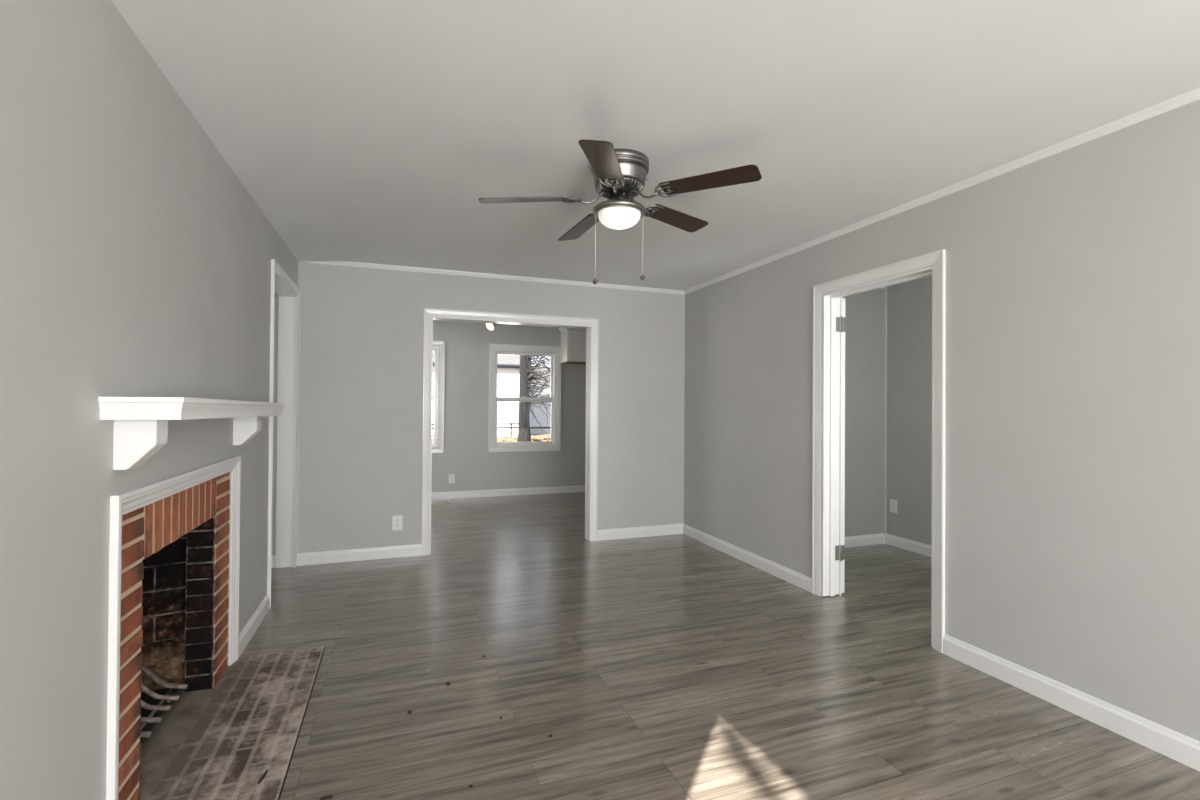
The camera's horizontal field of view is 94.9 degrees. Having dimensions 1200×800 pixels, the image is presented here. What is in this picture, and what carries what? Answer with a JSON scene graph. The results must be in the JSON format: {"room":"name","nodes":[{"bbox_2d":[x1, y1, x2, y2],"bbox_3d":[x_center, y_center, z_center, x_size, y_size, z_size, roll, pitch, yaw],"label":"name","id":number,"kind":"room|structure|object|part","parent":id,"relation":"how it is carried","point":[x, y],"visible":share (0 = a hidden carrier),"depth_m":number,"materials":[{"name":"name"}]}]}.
{"room":"living room","nodes":[
{"label":"living room","id":0,"kind":"room"},
{"bbox_2d":[0,0,297,799],"bbox_3d":[-1.092,0.069,0.575,0.130,2.440,8.029,1,0,-20],"label":"wall","id":1,"kind":"structure","parent":0,"point":[135,261],"depth_m":1.44,"materials":[{"name":"grey paint"}]},
{"bbox_2d":[98,396,283,469],"bbox_3d":[-1.512,0.107,2.197,0.193,0.224,1.445,1,0,-20],"label":"mantel shelf","id":2,"kind":"object","parent":1,"relation":"attached to","point":[140,428],"visible":1,"depth_m":1.59,"materials":[{"name":"white paint"}]},
{"bbox_3d":[-1.511,0.036,2.198,0.193,0.082,1.445,1,0,-20],"label":"shelf","id":3,"kind":"part","parent":2,"relation":"part of","materials":[{"name":"white paint"}]},
{"bbox_2d":[239,594,269,656],"bbox_3d":[-1.947,1.256,3.101,0.016,0.095,0.729,1,0,-20],"label":"baseboard","id":4,"kind":"structure","parent":1,"relation":"attached to","point":[250,628],"depth_m":3.06,"materials":[{"name":"white paint"}]},
{"bbox_2d":[267,259,300,608],"bbox_3d":[-2.291,0.212,3.889,0.150,2.190,0.978,1,0,-20],"label":"door frame","id":5,"kind":"structure","parent":1,"relation":"attached to","point":[286,296],"depth_m":4.31,"materials":[{"name":"white paint"}]},
{"bbox_2d":[272,262,684,554],"bbox_3d":[-1.475,0.100,4.777,4.904,2.440,0.130,1,0,-20],"label":"wall","id":6,"kind":"structure","parent":0,"point":[361,397],"depth_m":4.65,"materials":[{"name":"grey paint"}]},
{"bbox_2d":[271,555,274,567],"bbox_3d":[-3.148,1.255,4.083,1.305,0.095,0.016,1,0,-20],"label":"baseboard","id":7,"kind":"structure","parent":6,"relation":"attached to","point":[273,556],"depth_m":4.29,"materials":[{"name":"white paint"}]},
{"bbox_2d":[297,544,421,565],"bbox_3d":[-1.963,1.267,4.515,0.953,0.095,0.016,1,0,-20],"label":"baseboard","id":8,"kind":"structure","parent":6,"relation":"attached to","point":[311,558],"depth_m":4.50,"materials":[{"name":"white paint"}]},
{"bbox_2d":[392,515,402,529],"bbox_3d":[-1.698,1.030,4.617,0.080,0.122,0.009,1,0,-20],"label":"wall outlet","id":9,"kind":"object","parent":6,"relation":"attached to","point":[396,520],"visible":1,"depth_m":4.61,"materials":[{"name":"white plastic"}]},
{"bbox_2d":[301,261,684,294],"bbox_3d":[-0.765,-1.096,4.960,3.467,0.035,0.026,1,0,-20],"label":"crown molding","id":10,"kind":"structure","parent":6,"relation":"attached to","point":[338,263],"depth_m":4.88,"materials":[{"name":"white paint"}]},
{"bbox_2d":[421,308,598,555],"bbox_3d":[-0.788,0.274,5.019,1.583,2.104,0.156,1,0,-20],"label":"door frame","id":11,"kind":"structure","parent":6,"relation":"attached to","point":[428,312],"depth_m":5.02,"materials":[{"name":"white paint"}]},
{"bbox_2d":[597,523,683,540],"bbox_3d":[0.408,1.288,5.380,0.931,0.100,0.016,1,0,-20],"label":"baseboard","id":12,"kind":"structure","parent":6,"relation":"attached to","point":[670,529],"depth_m":5.36,"materials":[{"name":"white paint"}]},
{"bbox_2d":[431,320,585,491],"bbox_3d":[-1.454,0.124,7.777,5.260,2.440,0.130,1,0,-20],"label":"wall","id":13,"kind":"structure","parent":0,"point":[466,455],"depth_m":7.66,"materials":[{"name":"grey paint"}]},
{"bbox_2d":[432,340,444,452],"bbox_3d":[-2.621,-0.048,7.342,1.041,1.516,0.150,1,0,-20],"label":"window","id":14,"kind":"structure","parent":13,"relation":"in","point":[439,362],"depth_m":7.44,"materials":[{"name":"white paint"}]},
{"bbox_3d":[-2.634,-0.353,7.386,0.849,0.713,0.030,1,0,-20],"label":"sash","id":15,"kind":"part","parent":14,"relation":"part of","materials":[{"name":"white paint"}]},
{"bbox_3d":[-2.627,0.277,7.348,0.849,0.676,0.030,1,0,-20],"label":"sash","id":16,"kind":"part","parent":14,"relation":"part of","materials":[{"name":"white paint"}]},
{"bbox_3d":[-2.624,-0.048,7.351,0.885,1.360,0.130,1,0,-20],"label":"frame","id":17,"kind":"part","parent":14,"relation":"part of","materials":[{"name":"white paint"}]},
{"bbox_2d":[448,474,454,482],"bbox_3d":[-2.019,1.070,7.492,0.080,0.122,0.009,1,0,-20],"label":"wall outlet","id":18,"kind":"object","parent":13,"relation":"attached to","point":[451,479],"visible":1,"depth_m":7.49,"materials":[{"name":"white plastic"}]},
{"bbox_2d":[431,485,584,499],"bbox_3d":[-1.437,1.296,7.699,5.000,0.095,0.016,1,0,-20],"label":"baseboard","id":19,"kind":"structure","parent":13,"relation":"attached to","point":[580,488],"depth_m":7.74,"materials":[{"name":"white paint"}]},
{"bbox_2d":[489,344,560,451],"bbox_3d":[-1.078,-0.025,7.904,1.036,1.511,0.150,1,0,-20],"label":"window","id":20,"kind":"structure","parent":13,"relation":"in","point":[554,352],"depth_m":7.88,"materials":[{"name":"white paint"}]},
{"bbox_3d":[-1.091,-0.329,7.949,0.844,0.711,0.030,1,0,-20],"label":"sash","id":21,"kind":"part","parent":20,"relation":"part of","materials":[{"name":"white paint"}]},
{"bbox_3d":[-1.084,0.298,7.911,0.844,0.673,0.030,1,0,-20],"label":"sash","id":22,"kind":"part","parent":20,"relation":"part of","materials":[{"name":"white paint"}]},
{"bbox_2d":[558,327,585,363],"bbox_3d":[0.033,-0.784,8.052,1.235,0.510,0.382,1,0,-20],"label":"upper cabinet","id":23,"kind":"object","parent":13,"relation":"attached to","point":[573,340],"visible":0.21,"depth_m":7.76,"materials":[{"name":"white paint"}]},
{"bbox_3d":[0.035,-1.014,8.054,1.235,0.050,0.382,1,0,-20],"label":"crown moulding","id":24,"kind":"part","parent":23,"relation":"part of","materials":[{"name":"white paint"}]},
{"bbox_3d":[0.043,-0.531,8.077,1.191,0.006,0.338,1,0,-20],"label":"panel","id":25,"kind":"part","parent":23,"relation":"part of","materials":[{"name":"brown wood"}]},
{"bbox_3d":[-0.172,-0.763,7.808,0.578,0.434,0.019,1,0,-20],"label":"door","id":26,"kind":"part","parent":23,"relation":"part of","materials":[{"name":"white paint"}]},
{"bbox_2d":[111,0,1199,290],"bbox_3d":[0.241,-1.209,2.612,7.020,0.234,11.250,1,0,-20],"label":"ceiling","id":27,"kind":"structure","parent":0,"point":[363,131],"depth_m":2.09,"materials":[{"name":"white paint"}]},
{"bbox_2d":[485,323,495,330],"bbox_3d":[-1.334,-0.971,6.660,0.170,0.266,0.128,1,0,-20],"label":"ceiling spotlight","id":28,"kind":"object","parent":27,"relation":"hanging from","point":[490,326],"visible":0.43,"depth_m":6.64,"materials":[{"name":"silver metal"}]},
{"bbox_3d":[-1.326,-0.894,6.656,0.097,0.100,0.102,1,0,-20],"label":"bulb","id":29,"kind":"part","parent":28,"relation":"part of","materials":[{"name":"white glass"}]},
{"bbox_2d":[479,139,761,283],"bbox_3d":[0.065,-0.838,2.632,1.255,0.578,1.237,1,0,-20],"label":"ceiling fan","id":30,"kind":"object","parent":27,"relation":"hanging from","point":[619,174],"visible":1,"depth_m":2.51,"materials":[{"name":"brown wood"}]},
{"bbox_3d":[-0.338,-0.926,2.548,0.435,0.042,0.127,-2,0,-8],"label":"blade","id":31,"kind":"part","parent":30,"relation":"part of","materials":[{"name":"brown wood"}]},
{"bbox_3d":[-0.098,-0.938,2.998,0.127,0.042,0.435,-2,0,-26],"label":"blade","id":32,"kind":"part","parent":30,"relation":"part of","materials":[{"name":"brown wood"}]},
{"bbox_3d":[-0.021,-0.731,2.606,0.001,0.323,0.002,1,0,-20],"label":"pull chain","id":33,"kind":"part","parent":30,"relation":"part of","materials":[{"name":"white plastic"}]},
{"bbox_3d":[0.016,-0.936,2.180,0.127,0.042,0.435,-2,0,10],"label":"blade","id":34,"kind":"part","parent":30,"relation":"part of","materials":[{"name":"brown wood"}]},
{"bbox_2d":[595,176,643,197],"bbox_3d":[0.092,-0.994,2.608,0.233,0.039,0.232,1,0,-20],"label":"vent","id":35,"kind":"object","parent":30,"relation":"attached to","point":[633,186],"depth_m":2.56,"materials":[{"name":"grey metal"}]},
{"bbox_3d":[0.091,-0.847,2.607,0.201,0.067,0.201,1,0,-20],"label":"lamp shade","id":36,"kind":"part","parent":30,"relation":"part of","materials":[{"name":"white glass"}]},
{"bbox_3d":[0.404,-0.957,2.910,0.435,0.031,0.127,1,-1,-44],"label":"blade","id":37,"kind":"part","parent":30,"relation":"part of","materials":[{"name":"brown wood"}]},
{"bbox_3d":[0.476,-0.954,2.404,0.435,0.026,0.128,0,-1,28],"label":"blade","id":38,"kind":"part","parent":30,"relation":"part of","materials":[{"name":"brown wood"}]},
{"bbox_2d":[231,492,1199,799],"bbox_3d":[0.223,1.374,2.591,7.020,0.120,11.250,1,0,-20],"label":"floor","id":39,"kind":"structure","parent":0,"point":[676,666],"depth_m":2.56,"materials":[{"name":"grey wood"}]},
{"bbox_2d":[106,455,324,799],"bbox_3d":[-1.670,0.672,2.106,0.977,1.350,1.368,1,0,-20],"label":"fireplace","id":40,"kind":"object","parent":39,"relation":"on","point":[237,722],"depth_m":2.21,"materials":[{"name":"red brick"}]},
{"bbox_3d":[-1.826,1.179,2.178,0.216,0.225,0.415,1,0,-20],"label":"fireplace grate","id":41,"kind":"part","parent":40,"relation":"part of","materials":[{"name":"grey metal"}]},
{"bbox_3d":[-1.601,0.783,2.155,0.033,1.018,1.284,1,0,-20],"label":"painted frame","id":42,"kind":"part","parent":40,"relation":"part of","materials":[{"name":"white paint"}]},
{"bbox_2d":[257,769,267,783],"bbox_3d":[-1.149,1.285,1.881,0.010,0.010,0.067,0,0,-9],"label":"debris splinter","id":43,"kind":"object","parent":40,"relation":"on","point":[266,771],"visible":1,"depth_m":1.87,"materials":[{"name":"black wood"}]},
{"bbox_2d":[319,795,332,799],"bbox_3d":[-0.892,1.296,1.796,0.041,0.009,0.016,1,0,-20],"label":"crumb","id":44,"kind":"object","parent":39,"relation":"on","point":[328,796],"visible":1,"depth_m":1.79,"materials":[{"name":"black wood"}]},
{"bbox_2d":[431,500,449,503],"bbox_3d":[-2.103,1.332,7.183,0.275,0.006,0.150,1,0,-20],"label":"floor vent","id":45,"kind":"object","parent":39,"relation":"in","point":[448,501],"visible":0.78,"depth_m":7.17,"materials":[{"name":"beige metal"}]},
{"bbox_2d":[842,288,882,536],"bbox_3d":[2.037,0.126,5.043,1.616,2.440,0.130,1,0,-20],"label":"wall","id":46,"kind":"structure","parent":0,"point":[863,310],"depth_m":5.13,"materials":[{"name":"grey paint"}]},
{"bbox_2d":[845,533,884,547],"bbox_3d":[1.992,1.298,4.942,1.486,0.095,0.016,1,0,-20],"label":"baseboard","id":47,"kind":"structure","parent":46,"relation":"attached to","point":[871,539],"depth_m":5.10,"materials":[{"name":"white paint"}]},
{"bbox_2d":[883,286,886,535],"bbox_3d":[2.689,0.132,5.200,0.022,2.440,0.022,1,0,-20],"label":"trim","id":48,"kind":"structure","parent":46,"relation":"attached to","point":[885,288],"depth_m":5.20,"materials":[{"name":"grey paint"}]},
{"bbox_2d":[886,276,931,545],"bbox_3d":[3.181,0.126,4.074,0.130,2.440,2.475,1,0,-20],"label":"wall","id":49,"kind":"structure","parent":0,"point":[909,303],"depth_m":4.96,"materials":[{"name":"grey paint"}]},
{"bbox_2d":[890,499,896,512],"bbox_3d":[2.722,0.983,5.107,0.009,0.122,0.080,1,0,-20],"label":"wall outlet","id":50,"kind":"object","parent":49,"relation":"attached to","point":[893,503],"visible":1,"depth_m":5.11,"materials":[{"name":"white plastic"}]},
{"bbox_2d":[885,534,931,556],"bbox_3d":[3.104,1.298,4.039,0.016,0.095,2.475,1,0,-20],"label":"baseboard","id":51,"kind":"structure","parent":49,"relation":"attached to","point":[917,547],"depth_m":4.94,"materials":[{"name":"white paint"}]},
{"bbox_2d":[684,100,1199,740],"bbox_3d":[2.265,0.102,1.868,0.130,2.440,8.159,1,0,-20],"label":"wall","id":52,"kind":"structure","parent":0,"point":[1072,368],"depth_m":2.46,"materials":[{"name":"grey paint"}]},
{"bbox_2d":[683,524,811,592],"bbox_3d":[1.154,1.290,4.671,0.016,0.095,1.858,1,0,-20],"label":"baseboard","id":53,"kind":"structure","parent":52,"relation":"attached to","point":[793,577],"depth_m":4.43,"materials":[{"name":"white paint"}]},
{"bbox_2d":[835,298,844,592],"bbox_3d":[1.508,0.312,4.143,0.078,2.019,0.826,1,0,-20],"label":"door","id":54,"kind":"structure","parent":52,"relation":"in","point":[842,546],"depth_m":3.77,"materials":[{"name":"white paint"}]},
{"bbox_2d":[812,249,945,652],"bbox_3d":[1.709,0.270,3.377,0.162,2.122,0.970,1,0,-20],"label":"door frame","id":55,"kind":"structure","parent":52,"relation":"attached to","point":[937,259],"depth_m":3.73,"materials":[{"name":"white paint"}]},
{"bbox_2d":[684,87,1199,294],"bbox_3d":[2.222,-1.101,1.790,0.026,0.035,8.029,1,0,-20],"label":"crown molding","id":56,"kind":"structure","parent":52,"relation":"attached to","point":[1192,96],"depth_m":2.63,"materials":[{"name":"white paint"}]},
{"bbox_2d":[943,634,1199,771],"bbox_3d":[2.696,1.264,0.444,0.016,0.100,5.200,1,0,-20],"label":"baseboard","id":57,"kind":"structure","parent":52,"relation":"attached to","point":[1179,747],"depth_m":2.29,"materials":[{"name":"white paint"}]},
{"label":"outside","id":58,"kind":"structure","parent":0,"visible":0},
{"bbox_2d":[432,434,550,442],"bbox_3d":[-1.638,1.329,24.889,42.000,0.860,32.100,1,0,-20],"label":"yard","id":59,"kind":"structure","parent":58,"point":[542,436],"depth_m":12.89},
{"bbox_2d":[432,351,519,437],"bbox_3d":[-6.807,-0.546,13.601,9.120,3.200,4.585,1,0,-20],"label":"neighbor house","id":60,"kind":"structure","parent":59,"relation":"on","point":[508,366],"depth_m":13.03,"materials":[{"name":"white"}]},
{"bbox_2d":[432,434,550,442],"bbox_3d":[-3.008,0.799,11.437,4.276,0.199,1.247,1,0,-20],"label":"fallen leaves","id":61,"kind":"object","parent":59,"relation":"on","point":[511,438],"visible":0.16,"depth_m":11.85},
{"bbox_2d":[432,423,550,435],"bbox_3d":[-3.754,0.721,11.879,8.100,0.440,0.044,1,0,-20],"label":"fence","id":62,"kind":"object","parent":59,"relation":"on","point":[510,424],"visible":0.12,"depth_m":12.49,"materials":[{"name":"black"}]},
{"bbox_3d":[-4.692,0.517,11.538,6.100,0.040,0.040,1,0,-20],"label":"rail","id":63,"kind":"part","parent":62,"relation":"part of","materials":[{"name":"black"}]},
{"bbox_3d":[-3.753,0.616,11.880,8.100,0.044,0.044,1,0,-20],"label":"rail","id":64,"kind":"part","parent":62,"relation":"part of","materials":[{"name":"black"}]},
{"bbox_2d":[517,355,550,441],"bbox_3d":[-1.278,-2.781,10.377,5.664,7.593,4.486,1,0,-24],"label":"bare tree","id":65,"kind":"object","parent":59,"relation":"on","point":[526,368],"visible":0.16,"depth_m":11.08,"materials":[{"name":"brown plant"}]},
{"bbox_2d":[529,387,550,433],"bbox_3d":[-1.113,0.285,15.772,2.880,1.650,2.700,1,0,-20],"label":"shed","id":66,"kind":"object","parent":59,"relation":"on","point":[542,419],"visible":0.05,"depth_m":14.34,"materials":[{"name":"grey"}]},
{"bbox_2d":[530,366,550,389],"bbox_3d":[-0.362,-0.011,19.965,6.800,2.320,4.040,1,0,-20],"label":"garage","id":67,"kind":"structure","parent":59,"relation":"on","point":[542,381],"depth_m":18.19,"materials":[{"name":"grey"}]}
]}

